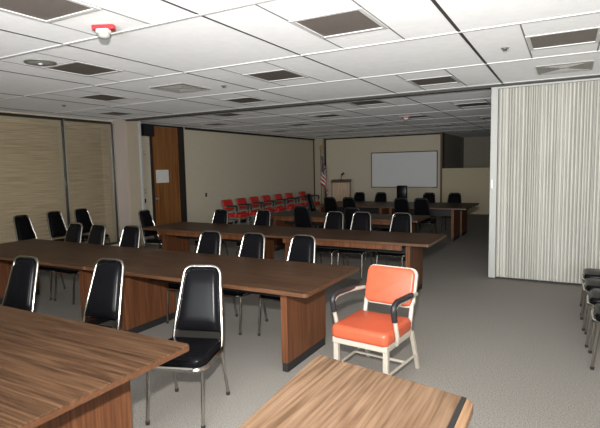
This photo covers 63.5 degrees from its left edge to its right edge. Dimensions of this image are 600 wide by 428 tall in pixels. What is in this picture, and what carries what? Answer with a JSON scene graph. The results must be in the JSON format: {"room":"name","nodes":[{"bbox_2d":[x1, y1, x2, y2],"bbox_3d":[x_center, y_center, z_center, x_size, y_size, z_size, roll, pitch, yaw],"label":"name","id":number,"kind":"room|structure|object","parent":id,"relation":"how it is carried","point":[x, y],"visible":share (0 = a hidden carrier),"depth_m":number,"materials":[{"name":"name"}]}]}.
{"room":"conference room","nodes":[
{"label":"conference room","id":0,"kind":"room"},
{"bbox_2d":[0,111,118,245],"bbox_3d":[-6.386,-0.251,6.986,0.330,2.800,9.600,2,6,29],"label":"wall window","id":1,"kind":"structure","parent":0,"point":[58,121],"depth_m":9.93,"materials":[{"name":"beige fabric"}]},
{"bbox_2d":[0,117,64,243],"bbox_3d":[-5.410,-0.447,8.738,0.040,2.585,2.430,2,6,29],"label":"window blind","id":2,"kind":"object","parent":1,"relation":"attached to","point":[26,188],"visible":0.81,"depth_m":9.20,"materials":[{"name":"beige fabric"}]},
{"bbox_2d":[0,114,69,224],"bbox_3d":[-5.321,-0.436,8.684,0.070,2.680,2.520,2,6,29],"label":"window frame","id":3,"kind":"structure","parent":1,"relation":"attached to","point":[62,124],"depth_m":9.71,"materials":[{"name":"grey metal"}]},
{"bbox_2d":[60,122,113,242],"bbox_3d":[-4.513,-0.620,10.358,0.040,2.585,1.130,2,6,29],"label":"window blind","id":4,"kind":"object","parent":1,"relation":"attached to","point":[88,164],"visible":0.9,"depth_m":10.38,"materials":[{"name":"beige fabric"}]},
{"bbox_2d":[63,119,119,244],"bbox_3d":[-4.412,-0.609,10.299,0.095,2.680,1.218,2,6,29],"label":"window frame","id":5,"kind":"structure","parent":1,"relation":"attached to","point":[111,124],"depth_m":10.75,"materials":[{"name":"grey metal"}]},
{"bbox_2d":[113,120,130,236],"bbox_3d":[-3.855,-0.676,10.878,0.390,2.800,0.340,2,6,29],"label":"wall column","id":6,"kind":"structure","parent":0,"point":[119,125],"depth_m":10.70,"materials":[{"name":"beige paint"}]},
{"bbox_2d":[125,121,143,245],"bbox_3d":[-3.675,-0.670,10.779,0.019,2.799,0.320,2,6,29],"label":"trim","id":7,"kind":"structure","parent":6,"relation":"attached to","point":[131,126],"depth_m":10.74,"materials":[{"name":"beige paint"}]},
{"bbox_2d":[137,121,146,244],"bbox_3d":[-3.586,-0.689,10.961,0.080,2.798,0.064,2,6,29],"label":"trim","id":8,"kind":"structure","parent":6,"relation":"attached to","point":[139,122],"depth_m":10.90,"materials":[{"name":"grey metal"}]},
{"bbox_2d":[141,123,313,238],"bbox_3d":[-1.690,-1.154,15.397,0.200,2.800,9.850,2,6,29],"label":"wall","id":9,"kind":"structure","parent":0,"point":[223,166],"depth_m":14.68,"materials":[{"name":"beige paint"}]},
{"bbox_2d":[141,124,153,136],"bbox_3d":[-3.624,-1.982,11.448,0.165,0.280,0.340,2,6,29],"label":"wall speaker","id":10,"kind":"object","parent":9,"relation":"attached to","point":[146,129],"visible":0.91,"depth_m":11.37,"materials":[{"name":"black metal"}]},
{"bbox_2d":[144,124,153,134],"bbox_3d":[-3.554,-1.979,11.410,0.007,0.240,0.300,2,6,29],"label":"grille","id":11,"kind":"object","parent":10,"relation":"attached to","point":[148,128],"depth_m":11.40,"materials":[{"name":"black metal"}]},
{"bbox_2d":[149,125,186,236],"bbox_3d":[-3.275,-0.815,12.224,0.100,2.795,1.170,2,6,29],"label":"door","id":12,"kind":"structure","parent":9,"relation":"in","point":[169,202],"depth_m":12.22,"materials":[{"name":"brown wood"}]},
{"bbox_2d":[156,170,168,182],"bbox_3d":[-3.412,-0.936,12.023,0.002,0.320,0.430,2,6,29],"label":"paper notice","id":13,"kind":"object","parent":12,"relation":"attached to","point":[162,176],"visible":1,"depth_m":12.02,"materials":[{"name":"white paper"}]},
{"bbox_2d":[0,0,524,63],"bbox_3d":[0.748,-1.890,7.903,11.250,0.004,18.300,2,6,29],"label":"trim","id":14,"kind":"structure","parent":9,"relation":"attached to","point":[273,0],"depth_m":3.80,"materials":[{"name":"white metal"}]},
{"bbox_2d":[228,208,309,223],"bbox_3d":[-1.167,0.115,16.202,0.012,0.100,7.380,2,6,29],"label":"baseboard","id":15,"kind":"structure","parent":9,"relation":"attached to","point":[245,220],"depth_m":15.06,"materials":[{"name":"black"}]},
{"bbox_2d":[0,0,599,137],"bbox_3d":[0.739,-1.887,7.886,11.250,0.007,18.316,2,6,29],"label":"trim","id":16,"kind":"structure","parent":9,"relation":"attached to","point":[260,1],"depth_m":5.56,"materials":[{"name":"white metal"}]},
{"bbox_2d":[185,127,439,200],"bbox_3d":[1.016,-1.166,14.948,4.969,2.800,7.619,2,6,29],"label":"trim","id":17,"kind":"structure","parent":9,"relation":"attached to","point":[186,128],"depth_m":17.57,"materials":[{"name":"black"}]},
{"bbox_2d":[0,0,599,138],"bbox_3d":[1.839,-2.212,9.971,11.750,0.200,23.500,2,6,29],"label":"ceiling","id":18,"kind":"structure","parent":0,"point":[197,43],"depth_m":4.97,"materials":[{"name":"tile"}]},
{"bbox_2d":[23,59,56,65],"bbox_3d":[-2.618,-1.517,4.885,0.300,0.029,0.300,2,6,29],"label":"recessed light","id":19,"kind":"object","parent":18,"relation":"in","point":[39,62],"visible":1,"depth_m":4.84,"materials":[{"name":"silver metal"}]},
{"bbox_2d":[0,0,100,22],"bbox_3d":[-1.759,-1.439,3.193,0.586,0.119,0.586,2,6,29],"label":"ceiling light","id":20,"kind":"object","parent":18,"relation":"attached to","point":[47,11],"visible":0.85,"depth_m":3.29,"materials":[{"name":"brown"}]},
{"bbox_2d":[41,61,122,76],"bbox_3d":[-2.358,-1.624,5.254,0.586,0.119,0.586,2,6,29],"label":"ceiling light","id":21,"kind":"object","parent":18,"relation":"attached to","point":[76,67],"visible":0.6,"depth_m":5.25,"materials":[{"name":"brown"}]},
{"bbox_2d":[74,94,132,101],"bbox_3d":[-2.958,-1.810,7.316,0.586,0.119,0.586,2,6,29],"label":"ceiling light","id":22,"kind":"object","parent":18,"relation":"attached to","point":[99,97],"visible":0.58,"depth_m":7.31,"materials":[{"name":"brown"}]},
{"bbox_2d":[91,24,115,38],"bbox_3d":[-1.498,-1.391,3.701,0.170,0.100,0.090,-1,5,4],"label":"fire alarm","id":23,"kind":"object","parent":18,"relation":"attached to","point":[103,30],"visible":1,"depth_m":3.67,"materials":[{"name":"red plastic"}]},
{"bbox_2d":[93,111,135,115],"bbox_3d":[-3.558,-1.996,9.378,0.586,0.119,0.586,2,6,29],"label":"ceiling light","id":24,"kind":"object","parent":18,"relation":"attached to","point":[113,113],"visible":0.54,"depth_m":9.37,"materials":[{"name":"white"}]},
{"bbox_2d":[149,83,210,92],"bbox_3d":[-1.622,-1.710,6.587,0.580,0.011,0.580,2,6,29],"label":"ceiling vent","id":25,"kind":"object","parent":18,"relation":"in","point":[177,87],"visible":1,"depth_m":6.56,"materials":[{"name":"white metal"}]},
{"bbox_2d":[199,123,232,125],"bbox_3d":[-2.088,-2.280,12.033,0.586,0.119,0.586,2,6,29],"label":"ceiling light","id":26,"kind":"object","parent":18,"relation":"attached to","point":[209,124],"visible":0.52,"depth_m":12.07,"materials":[{"name":"white plastic"}]},
{"bbox_2d":[209,113,245,116],"bbox_3d":[-1.488,-2.095,9.971,0.586,0.119,0.586,2,6,29],"label":"ceiling light","id":27,"kind":"object","parent":18,"relation":"attached to","point":[220,114],"visible":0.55,"depth_m":9.95,"materials":[{"name":"white"}]},
{"bbox_2d":[221,97,268,103],"bbox_3d":[-0.888,-1.909,7.909,0.586,0.119,0.586,2,6,29],"label":"ceiling light","id":28,"kind":"object","parent":18,"relation":"attached to","point":[245,100],"visible":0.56,"depth_m":7.92,"materials":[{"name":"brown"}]},
{"bbox_2d":[243,69,307,81],"bbox_3d":[-0.289,-1.723,5.848,0.586,0.119,0.586,2,6,29],"label":"ceiling light","id":29,"kind":"object","parent":18,"relation":"attached to","point":[282,74],"visible":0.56,"depth_m":5.84,"materials":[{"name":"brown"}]},
{"bbox_2d":[268,130,290,131],"bbox_3d":[-0.618,-2.565,14.688,0.586,0.119,0.586,2,6,29],"label":"ceiling light","id":30,"kind":"object","parent":18,"relation":"attached to","point":[277,130],"visible":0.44,"depth_m":14.78,"materials":[{"name":"white plastic"}]},
{"bbox_2d":[287,123,311,125],"bbox_3d":[-0.018,-2.379,12.626,0.586,0.119,0.586,2,6,29],"label":"ceiling light","id":31,"kind":"object","parent":18,"relation":"attached to","point":[301,124],"visible":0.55,"depth_m":12.58,"materials":[{"name":"white plastic"}]},
{"bbox_2d":[311,114,342,117],"bbox_3d":[0.581,-2.194,10.564,0.586,0.119,0.586,2,6,29],"label":"ceiling light","id":32,"kind":"object","parent":18,"relation":"attached to","point":[324,115],"visible":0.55,"depth_m":10.56,"materials":[{"name":"white plastic"}]},
{"bbox_2d":[289,7,387,38],"bbox_3d":[0.311,-1.538,3.786,0.586,0.119,0.586,2,6,29],"label":"ceiling light","id":33,"kind":"object","parent":18,"relation":"attached to","point":[356,20],"visible":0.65,"depth_m":3.77,"materials":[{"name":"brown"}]},
{"bbox_2d":[334,130,357,131],"bbox_3d":[1.451,-2.664,15.281,0.586,0.119,0.586,2,6,29],"label":"ceiling light","id":34,"kind":"object","parent":18,"relation":"attached to","point":[346,130],"visible":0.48,"depth_m":15.36,"materials":[{"name":"white plastic"}]},
{"bbox_2d":[125,75,599,120],"bbox_3d":[0.989,-1.879,7.915,10.839,0.034,0.105,2,6,29],"label":"trim","id":35,"kind":"structure","parent":18,"relation":"attached to","point":[595,76],"depth_m":7.79,"materials":[{"name":"grey metal"}]},
{"bbox_2d":[488,78,599,284],"bbox_3d":[4.226,-0.384,6.268,3.312,2.755,0.175,2,6,29],"label":"wall","id":36,"kind":"structure","parent":35,"relation":"hanging from","point":[544,200],"depth_m":6.69,"materials":[{"name":"fabric"}]},
{"bbox_2d":[345,99,387,105],"bbox_3d":[1.181,-2.008,8.502,0.586,0.119,0.586,2,6,29],"label":"ceiling light","id":37,"kind":"object","parent":18,"relation":"attached to","point":[366,102],"visible":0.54,"depth_m":8.50,"materials":[{"name":"white"}]},
{"bbox_2d":[362,124,387,126],"bbox_3d":[2.051,-2.478,13.219,0.586,0.119,0.586,2,6,29],"label":"ceiling light","id":38,"kind":"object","parent":18,"relation":"attached to","point":[370,125],"visible":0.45,"depth_m":13.29,"materials":[{"name":"white plastic"}]},
{"bbox_2d":[401,115,429,118],"bbox_3d":[2.651,-2.293,11.158,0.586,0.119,0.586,2,6,29],"label":"ceiling light","id":39,"kind":"object","parent":18,"relation":"attached to","point":[415,116],"visible":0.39,"depth_m":11.11,"materials":[{"name":"white plastic"}]},
{"bbox_2d":[406,75,459,86],"bbox_3d":[1.781,-1.822,6.441,0.586,0.119,0.586,2,6,29],"label":"ceiling light","id":40,"kind":"object","parent":18,"relation":"attached to","point":[449,79],"visible":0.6,"depth_m":6.44,"materials":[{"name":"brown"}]},
{"bbox_2d":[432,124,456,126],"bbox_3d":[4.121,-2.577,13.812,0.586,0.119,0.586,2,6,29],"label":"ceiling light","id":41,"kind":"object","parent":18,"relation":"attached to","point":[448,124],"visible":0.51,"depth_m":13.82,"materials":[{"name":"white plastic"}]},
{"bbox_2d":[454,102,490,107],"bbox_3d":[3.251,-2.107,9.096,0.586,0.119,0.586,2,6,29],"label":"ceiling light","id":42,"kind":"object","parent":18,"relation":"attached to","point":[477,103],"visible":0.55,"depth_m":9.09,"materials":[{"name":"white"}]},
{"bbox_2d":[525,26,599,49],"bbox_3d":[2.381,-1.637,4.379,0.586,0.119,0.586,2,6,29],"label":"ceiling light","id":43,"kind":"object","parent":18,"relation":"attached to","point":[587,35],"visible":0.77,"depth_m":4.37,"materials":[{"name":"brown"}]},
{"bbox_2d":[536,60,593,74],"bbox_3d":[3.117,-1.722,5.712,0.580,0.011,0.580,2,6,29],"label":"ceiling vent","id":44,"kind":"object","parent":18,"relation":"in","point":[581,65],"visible":1,"depth_m":5.68,"materials":[{"name":"white metal"}]},
{"bbox_2d":[0,210,599,427],"bbox_3d":[1.899,0.724,10.253,11.750,0.100,23.500,2,6,29],"label":"floor","id":45,"kind":"structure","parent":0,"point":[516,350],"depth_m":4.52,"materials":[{"name":"carpet"}]},
{"bbox_2d":[2,255,38,311],"bbox_3d":[-2.492,0.875,4.011,0.447,0.968,0.619,1,6,23],"label":"chair","id":46,"kind":"object","parent":45,"relation":"on","point":[21,288],"visible":0.56,"depth_m":4.15,"materials":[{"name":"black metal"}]},
{"bbox_2d":[13,214,39,273],"bbox_3d":[-4.572,0.501,8.348,0.619,0.968,0.447,1,6,23],"label":"chair","id":47,"kind":"object","parent":45,"relation":"on","point":[24,229],"visible":0.38,"depth_m":8.37,"materials":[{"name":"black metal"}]},
{"bbox_2d":[39,222,82,300],"bbox_3d":[-3.347,0.631,6.741,0.447,0.968,0.619,2,6,29],"label":"chair","id":48,"kind":"object","parent":45,"relation":"on","point":[74,230],"visible":0.36,"depth_m":6.86,"materials":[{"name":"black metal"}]},
{"bbox_2d":[46,211,84,242],"bbox_3d":[-4.361,0.433,9.016,0.619,0.968,0.447,2,6,27],"label":"chair","id":49,"kind":"object","parent":45,"relation":"on","point":[57,227],"visible":0.59,"depth_m":9.04,"materials":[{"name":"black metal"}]},
{"bbox_2d":[0,239,159,324],"bbox_3d":[-3.003,0.812,5.975,2.523,0.740,1.081,2,6,29],"label":"conference table","id":50,"kind":"object","parent":45,"relation":"on","point":[75,256],"visible":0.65,"depth_m":5.76,"materials":[{"name":"brown wood"}]},
{"bbox_2d":[54,224,105,304],"bbox_3d":[-2.926,0.644,6.510,0.447,0.968,0.619,2,6,31],"label":"chair","id":51,"kind":"object","parent":45,"relation":"on","point":[97,234],"visible":0.41,"depth_m":6.60,"materials":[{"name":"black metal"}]},
{"bbox_2d":[74,208,110,244],"bbox_3d":[-4.082,0.381,9.498,0.619,0.968,0.447,2,6,31],"label":"chair","id":52,"kind":"object","parent":45,"relation":"on","point":[82,215],"visible":0.48,"depth_m":9.54,"materials":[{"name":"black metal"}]},
{"bbox_2d":[0,305,188,427],"bbox_3d":[-1.952,1.093,2.824,2.525,0.740,1.074,2,6,29],"label":"conference table","id":53,"kind":"object","parent":45,"relation":"on","point":[56,372],"visible":1,"depth_m":2.46,"materials":[{"name":"brown wood"}]},
{"bbox_2d":[81,258,124,329],"bbox_3d":[-1.682,0.879,3.804,0.447,0.968,0.619,1,6,23],"label":"chair","id":54,"kind":"object","parent":45,"relation":"on","point":[105,293],"visible":0.54,"depth_m":3.95,"materials":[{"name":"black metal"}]},
{"bbox_2d":[118,225,140,247],"bbox_3d":[-2.351,0.660,6.228,0.447,0.968,0.619,1,6,25],"label":"chair","id":55,"kind":"object","parent":45,"relation":"on","point":[130,235],"visible":0.3,"depth_m":6.38,"materials":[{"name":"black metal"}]},
{"bbox_2d":[138,210,161,249],"bbox_3d":[-2.601,0.415,8.831,0.619,0.968,0.447,2,6,27],"label":"chair","id":56,"kind":"object","parent":45,"relation":"on","point":[145,216],"visible":0.66,"depth_m":8.81,"materials":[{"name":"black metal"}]},
{"bbox_2d":[145,264,229,427],"bbox_3d":[-0.784,0.895,3.446,0.447,0.968,0.620,0,6,10],"label":"chair","id":57,"kind":"object","parent":45,"relation":"on","point":[199,307],"visible":0.85,"depth_m":3.58,"materials":[{"name":"black leather"}]},
{"bbox_2d":[166,230,223,323],"bbox_3d":[-1.172,0.706,5.499,0.447,0.968,0.619,2,6,27],"label":"chair","id":58,"kind":"object","parent":45,"relation":"on","point":[209,242],"visible":0.36,"depth_m":5.63,"materials":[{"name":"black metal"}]},
{"bbox_2d":[194,209,228,255],"bbox_3d":[-1.550,0.417,8.582,0.447,0.968,0.619,2,6,27],"label":"chair","id":59,"kind":"object","parent":45,"relation":"on","point":[219,216],"visible":0.45,"depth_m":8.72,"materials":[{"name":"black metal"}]},
{"bbox_2d":[142,222,291,259],"bbox_3d":[-1.367,0.587,7.971,2.395,0.740,0.965,2,6,29],"label":"conference table","id":60,"kind":"object","parent":45,"relation":"on","point":[176,236],"visible":0.51,"depth_m":7.86,"materials":[{"name":"brown wood"}]},
{"bbox_2d":[86,250,358,371],"bbox_3d":[-0.791,0.884,4.758,2.525,0.740,1.081,2,6,29],"label":"conference table","id":61,"kind":"object","parent":45,"relation":"on","point":[300,287],"visible":0.95,"depth_m":4.52,"materials":[{"name":"brown wood"}]},
{"bbox_2d":[221,199,249,224],"bbox_3d":[-1.787,0.026,13.390,0.670,0.840,0.562,2,6,29],"label":"armchair","id":62,"kind":"object","parent":45,"relation":"on","point":[227,204],"visible":0.81,"depth_m":13.30,"materials":[{"name":"red plastic"}]},
{"bbox_2d":[222,232,267,334],"bbox_3d":[-0.649,0.718,5.257,0.447,0.968,0.619,2,6,29],"label":"chair","id":63,"kind":"object","parent":45,"relation":"on","point":[252,245],"visible":0.4,"depth_m":5.38,"materials":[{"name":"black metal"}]},
{"bbox_2d":[235,198,261,224],"bbox_3d":[-1.464,-0.037,13.974,0.670,0.840,0.562,2,6,29],"label":"armchair","id":64,"kind":"object","parent":45,"relation":"on","point":[237,200],"visible":0.7,"depth_m":13.91,"materials":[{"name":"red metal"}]},
{"bbox_2d":[235,209,270,255],"bbox_3d":[-0.779,0.429,8.294,0.447,0.968,0.619,2,6,32],"label":"chair","id":65,"kind":"object","parent":45,"relation":"on","point":[263,217],"visible":0.36,"depth_m":8.42,"materials":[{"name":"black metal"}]},
{"bbox_2d":[248,196,274,224],"bbox_3d":[-1.146,-0.099,14.549,0.670,0.840,0.562,2,6,29],"label":"armchair","id":66,"kind":"object","parent":45,"relation":"on","point":[255,198],"visible":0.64,"depth_m":14.55,"materials":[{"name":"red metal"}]},
{"bbox_2d":[261,195,285,218],"bbox_3d":[-0.823,-0.161,15.132,0.670,0.840,0.562,2,6,29],"label":"armchair","id":67,"kind":"object","parent":45,"relation":"on","point":[264,197],"visible":0.59,"depth_m":15.06,"materials":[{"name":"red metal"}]},
{"bbox_2d":[273,194,296,210],"bbox_3d":[-0.476,-0.228,15.759,0.670,0.840,0.562,2,6,29],"label":"armchair","id":68,"kind":"object","parent":45,"relation":"on","point":[275,196],"visible":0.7,"depth_m":15.67,"materials":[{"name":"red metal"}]},
{"bbox_2d":[258,234,315,335],"bbox_3d":[-0.104,0.731,5.014,0.447,0.968,0.619,2,6,32],"label":"chair","id":69,"kind":"object","parent":45,"relation":"on","point":[302,248],"visible":0.34,"depth_m":5.14,"materials":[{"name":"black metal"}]},
{"bbox_2d":[284,193,307,210],"bbox_3d":[-0.133,-0.295,16.378,0.670,0.840,0.562,2,6,29],"label":"armchair","id":70,"kind":"object","parent":45,"relation":"on","point":[287,195],"visible":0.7,"depth_m":16.36,"materials":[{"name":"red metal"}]},
{"bbox_2d":[294,206,312,227],"bbox_3d":[0.149,0.299,9.455,0.447,0.968,0.620,1,6,26],"label":"chair","id":71,"kind":"object","parent":45,"relation":"on","point":[302,218],"visible":0.41,"depth_m":9.20,"materials":[{"name":"black leather"}]},
{"bbox_2d":[298,191,319,211],"bbox_3d":[0.325,-0.384,17.205,0.670,0.840,0.562,2,6,29],"label":"armchair","id":72,"kind":"object","parent":45,"relation":"on","point":[301,193],"visible":0.45,"depth_m":17.19,"materials":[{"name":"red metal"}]},
{"bbox_2d":[306,194,316,227],"bbox_3d":[0.513,-0.067,13.198,0.619,0.968,0.447,1,6,25],"label":"chair","id":73,"kind":"object","parent":45,"relation":"on","point":[311,204],"visible":0.5,"depth_m":13.18,"materials":[{"name":"black leather"}]},
{"bbox_2d":[319,146,327,203],"bbox_3d":[0.878,-1.366,18.631,0.470,2.500,0.320,2,6,29],"label":"flag stand","id":74,"kind":"object","parent":45,"relation":"on","point":[323,182],"visible":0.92,"depth_m":18.56,"materials":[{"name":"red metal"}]},
{"bbox_2d":[316,211,344,265],"bbox_3d":[0.441,0.464,7.680,0.447,0.968,0.619,2,6,29],"label":"chair","id":75,"kind":"object","parent":45,"relation":"on","point":[334,219],"visible":0.41,"depth_m":7.81,"materials":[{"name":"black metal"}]},
{"bbox_2d":[324,197,337,211],"bbox_3d":[0.862,0.043,11.971,0.447,0.968,0.619,2,6,29],"label":"chair","id":76,"kind":"object","parent":45,"relation":"on","point":[330,204],"visible":0.32,"depth_m":11.71,"materials":[{"name":"black leather"}]},
{"bbox_2d":[331,179,351,200],"bbox_3d":[1.530,-0.666,17.927,0.740,1.216,0.548,0,6,9],"label":"lectern","id":77,"kind":"object","parent":45,"relation":"on","point":[340,189],"visible":0.71,"depth_m":17.70,"materials":[{"name":"brown wood"}]},
{"bbox_2d":[343,197,355,212],"bbox_3d":[1.297,0.054,11.766,0.447,0.968,0.619,2,6,29],"label":"chair","id":78,"kind":"object","parent":45,"relation":"on","point":[347,201],"visible":0.3,"depth_m":11.49,"materials":[{"name":"black leather"}]},
{"bbox_2d":[271,211,430,260],"bbox_3d":[0.825,0.393,9.527,3.250,0.740,0.940,2,6,29],"label":"conference table","id":79,"kind":"object","parent":45,"relation":"on","point":[282,218],"visible":0.51,"depth_m":9.53,"materials":[{"name":"brown wood"}]},
{"bbox_2d":[315,203,393,230],"bbox_3d":[1.365,0.136,12.093,1.828,0.740,0.800,2,6,29],"label":"conference table","id":80,"kind":"object","parent":45,"relation":"on","point":[371,208],"visible":0.38,"depth_m":11.82,"materials":[{"name":"brown wood"}]},
{"bbox_2d":[264,227,445,291],"bbox_3d":[0.733,0.655,6.816,2.395,0.740,0.965,2,6,29],"label":"conference table","id":81,"kind":"object","parent":45,"relation":"on","point":[410,244],"visible":0.67,"depth_m":6.49,"materials":[{"name":"brown wood"}]},
{"bbox_2d":[337,211,372,279],"bbox_3d":[0.869,0.470,7.524,0.447,0.968,0.619,2,6,27],"label":"chair","id":82,"kind":"object","parent":45,"relation":"on","point":[361,220],"visible":0.44,"depth_m":7.65,"materials":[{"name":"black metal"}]},
{"bbox_2d":[238,355,472,427],"bbox_3d":[0.131,1.154,1.748,0.790,0.740,1.298,2,6,29],"label":"conference table","id":83,"kind":"object","parent":45,"relation":"on","point":[328,392],"visible":1,"depth_m":1.94,"materials":[{"name":"brown wood"}]},
{"bbox_2d":[344,207,374,260],"bbox_3d":[1.071,0.334,8.902,0.447,0.968,0.619,2,6,29],"label":"chair","id":84,"kind":"object","parent":45,"relation":"on","point":[348,211],"visible":0.34,"depth_m":8.68,"materials":[{"name":"black leather"}]},
{"bbox_2d":[354,192,364,200],"bbox_3d":[1.546,-0.107,13.390,0.447,0.968,0.619,2,6,29],"label":"chair","id":85,"kind":"object","parent":45,"relation":"on","point":[358,196],"visible":0.23,"depth_m":13.54,"materials":[{"name":"black leather"}]},
{"bbox_2d":[336,201,393,227],"bbox_3d":[1.756,0.060,12.799,1.828,0.740,0.800,2,6,29],"label":"conference table","id":86,"kind":"object","parent":45,"relation":"on","point":[361,202],"visible":0.13,"depth_m":12.69,"materials":[{"name":"brown wood"}]},
{"bbox_2d":[330,264,419,374],"bbox_3d":[0.621,0.887,3.900,0.562,0.840,0.670,3,7,35],"label":"armchair","id":87,"kind":"object","parent":45,"relation":"on","point":[395,286],"visible":0.96,"depth_m":3.85,"materials":[{"name":"orange leather"}]},
{"bbox_2d":[374,192,386,201],"bbox_3d":[2.098,-0.091,13.109,0.447,0.968,0.619,2,6,29],"label":"chair","id":88,"kind":"object","parent":45,"relation":"on","point":[380,196],"visible":0.3,"depth_m":13.27,"materials":[{"name":"black leather"}]},
{"bbox_2d":[376,212,411,266],"bbox_3d":[1.431,0.485,7.249,0.447,0.968,0.619,2,6,31],"label":"chair","id":89,"kind":"object","parent":45,"relation":"on","point":[402,221],"visible":0.48,"depth_m":7.37,"materials":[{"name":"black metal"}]},
{"bbox_2d":[397,185,406,199],"bbox_3d":[2.861,-0.235,13.648,0.544,1.119,0.567,1,6,21],"label":"swivel chair","id":90,"kind":"object","parent":45,"relation":"on","point":[401,189],"visible":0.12,"depth_m":13.80,"materials":[{"name":"black leather"}]},
{"bbox_2d":[394,198,416,232],"bbox_3d":[2.409,0.090,11.154,0.447,0.968,0.619,2,6,29],"label":"chair","id":91,"kind":"object","parent":45,"relation":"on","point":[400,204],"visible":0.37,"depth_m":10.90,"materials":[{"name":"black leather"}]},
{"bbox_2d":[414,198,436,233],"bbox_3d":[2.808,0.102,10.946,0.447,0.968,0.619,2,6,29],"label":"chair","id":92,"kind":"object","parent":45,"relation":"on","point":[421,206],"visible":0.61,"depth_m":10.73,"materials":[{"name":"black leather"}]},
{"bbox_2d":[415,192,436,231],"bbox_3d":[3.260,-0.057,12.504,0.447,0.968,0.619,2,6,29],"label":"chair","id":93,"kind":"object","parent":45,"relation":"on","point":[430,197],"visible":0.35,"depth_m":12.65,"materials":[{"name":"black leather"}]},
{"bbox_2d":[385,204,472,241],"bbox_3d":[2.969,0.188,11.211,1.830,0.740,0.800,2,6,29],"label":"conference table","id":94,"kind":"object","parent":45,"relation":"on","point":[453,211],"visible":0.68,"depth_m":10.96,"materials":[{"name":"brown wood"}]},
{"bbox_2d":[408,202,478,236],"bbox_3d":[3.368,0.113,11.912,1.850,0.740,0.800,2,6,29],"label":"conference table","id":95,"kind":"object","parent":45,"relation":"on","point":[463,213],"visible":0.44,"depth_m":11.57,"materials":[{"name":"brown wood"}]},
{"bbox_2d":[441,193,460,232],"bbox_3d":[3.839,-0.040,12.208,0.447,0.968,0.619,2,6,29],"label":"chair","id":96,"kind":"object","parent":45,"relation":"on","point":[452,197],"visible":0.41,"depth_m":12.36,"materials":[{"name":"black leather"}]},
{"bbox_2d":[579,268,599,314],"bbox_3d":[3.452,0.628,5.330,0.619,0.968,0.447,2,6,29],"label":"chair","id":97,"kind":"object","parent":45,"relation":"on","point":[588,272],"visible":0.65,"depth_m":5.38,"materials":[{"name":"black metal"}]},
{"bbox_2d":[580,278,599,330],"bbox_3d":[3.190,0.679,4.855,0.619,0.968,0.447,2,6,28],"label":"chair","id":98,"kind":"object","parent":45,"relation":"on","point":[589,284],"visible":0.87,"depth_m":4.88,"materials":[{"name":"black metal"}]},
{"bbox_2d":[584,289,599,347],"bbox_3d":[2.961,0.727,4.402,0.619,0.968,0.447,2,6,30],"label":"chair","id":99,"kind":"object","parent":45,"relation":"on","point":[593,298],"visible":0.91,"depth_m":4.41,"materials":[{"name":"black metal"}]},
{"bbox_2d":[588,303,599,369],"bbox_3d":[2.725,0.777,3.934,0.619,0.968,0.447,2,6,29],"label":"chair","id":100,"kind":"object","parent":45,"relation":"on","point":[595,313],"visible":1,"depth_m":3.94,"materials":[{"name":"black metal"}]},
{"bbox_2d":[314,139,324,209],"bbox_3d":[0.790,-1.578,19.288,0.370,2.800,0.200,2,6,29],"label":"wall","id":101,"kind":"structure","parent":0,"point":[317,142],"depth_m":19.19,"materials":[{"name":"beige paint"}]},
{"bbox_2d":[326,134,439,201],"bbox_3d":[2.794,-1.530,18.367,5.170,2.800,0.120,2,6,29],"label":"wall","id":102,"kind":"structure","parent":0,"point":[352,157],"depth_m":18.42,"materials":[{"name":"beige paint"}]},
{"bbox_2d":[0,0,502,138],"bbox_3d":[1.021,-1.926,8.216,10.684,0.006,19.200,2,6,29],"label":"trim","id":103,"kind":"structure","parent":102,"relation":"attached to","point":[434,2],"depth_m":5.36,"materials":[{"name":"grey metal"}]},
{"bbox_2d":[371,150,437,187],"bbox_3d":[3.766,-1.616,17.701,2.480,1.320,0.082,2,6,29],"label":"whiteboard","id":104,"kind":"object","parent":102,"relation":"attached to","point":[413,169],"visible":0.89,"depth_m":17.68,"materials":[{"name":"white plastic"}]},
{"bbox_2d":[374,187,417,187],"bbox_3d":[3.771,-0.965,17.749,2.178,0.013,0.049,2,6,29],"label":"tray","id":105,"kind":"object","parent":104,"relation":"on","point":[374,187],"depth_m":17.94,"materials":[{"name":"silver metal"}]},
{"bbox_2d":[440,132,443,201],"bbox_3d":[4.967,-1.436,16.927,0.070,2.800,0.309,2,6,29],"label":"trim","id":106,"kind":"structure","parent":102,"relation":"attached to","point":[441,133],"depth_m":16.78,"materials":[{"name":"brown wood"}]},
{"bbox_2d":[442,168,489,213],"bbox_3d":[7.698,-0.721,15.395,6.230,1.560,0.120,2,6,29],"label":"wall","id":107,"kind":"structure","parent":0,"point":[473,184],"depth_m":16.39,"materials":[{"name":"beige paint"}]},
{"bbox_2d":[444,133,490,167],"bbox_3d":[8.720,-1.556,17.380,6.400,2.800,3.880,2,6,29],"label":"wall","id":108,"kind":"structure","parent":0,"point":[459,152],"depth_m":19.98,"materials":[{"name":"beige paint"}]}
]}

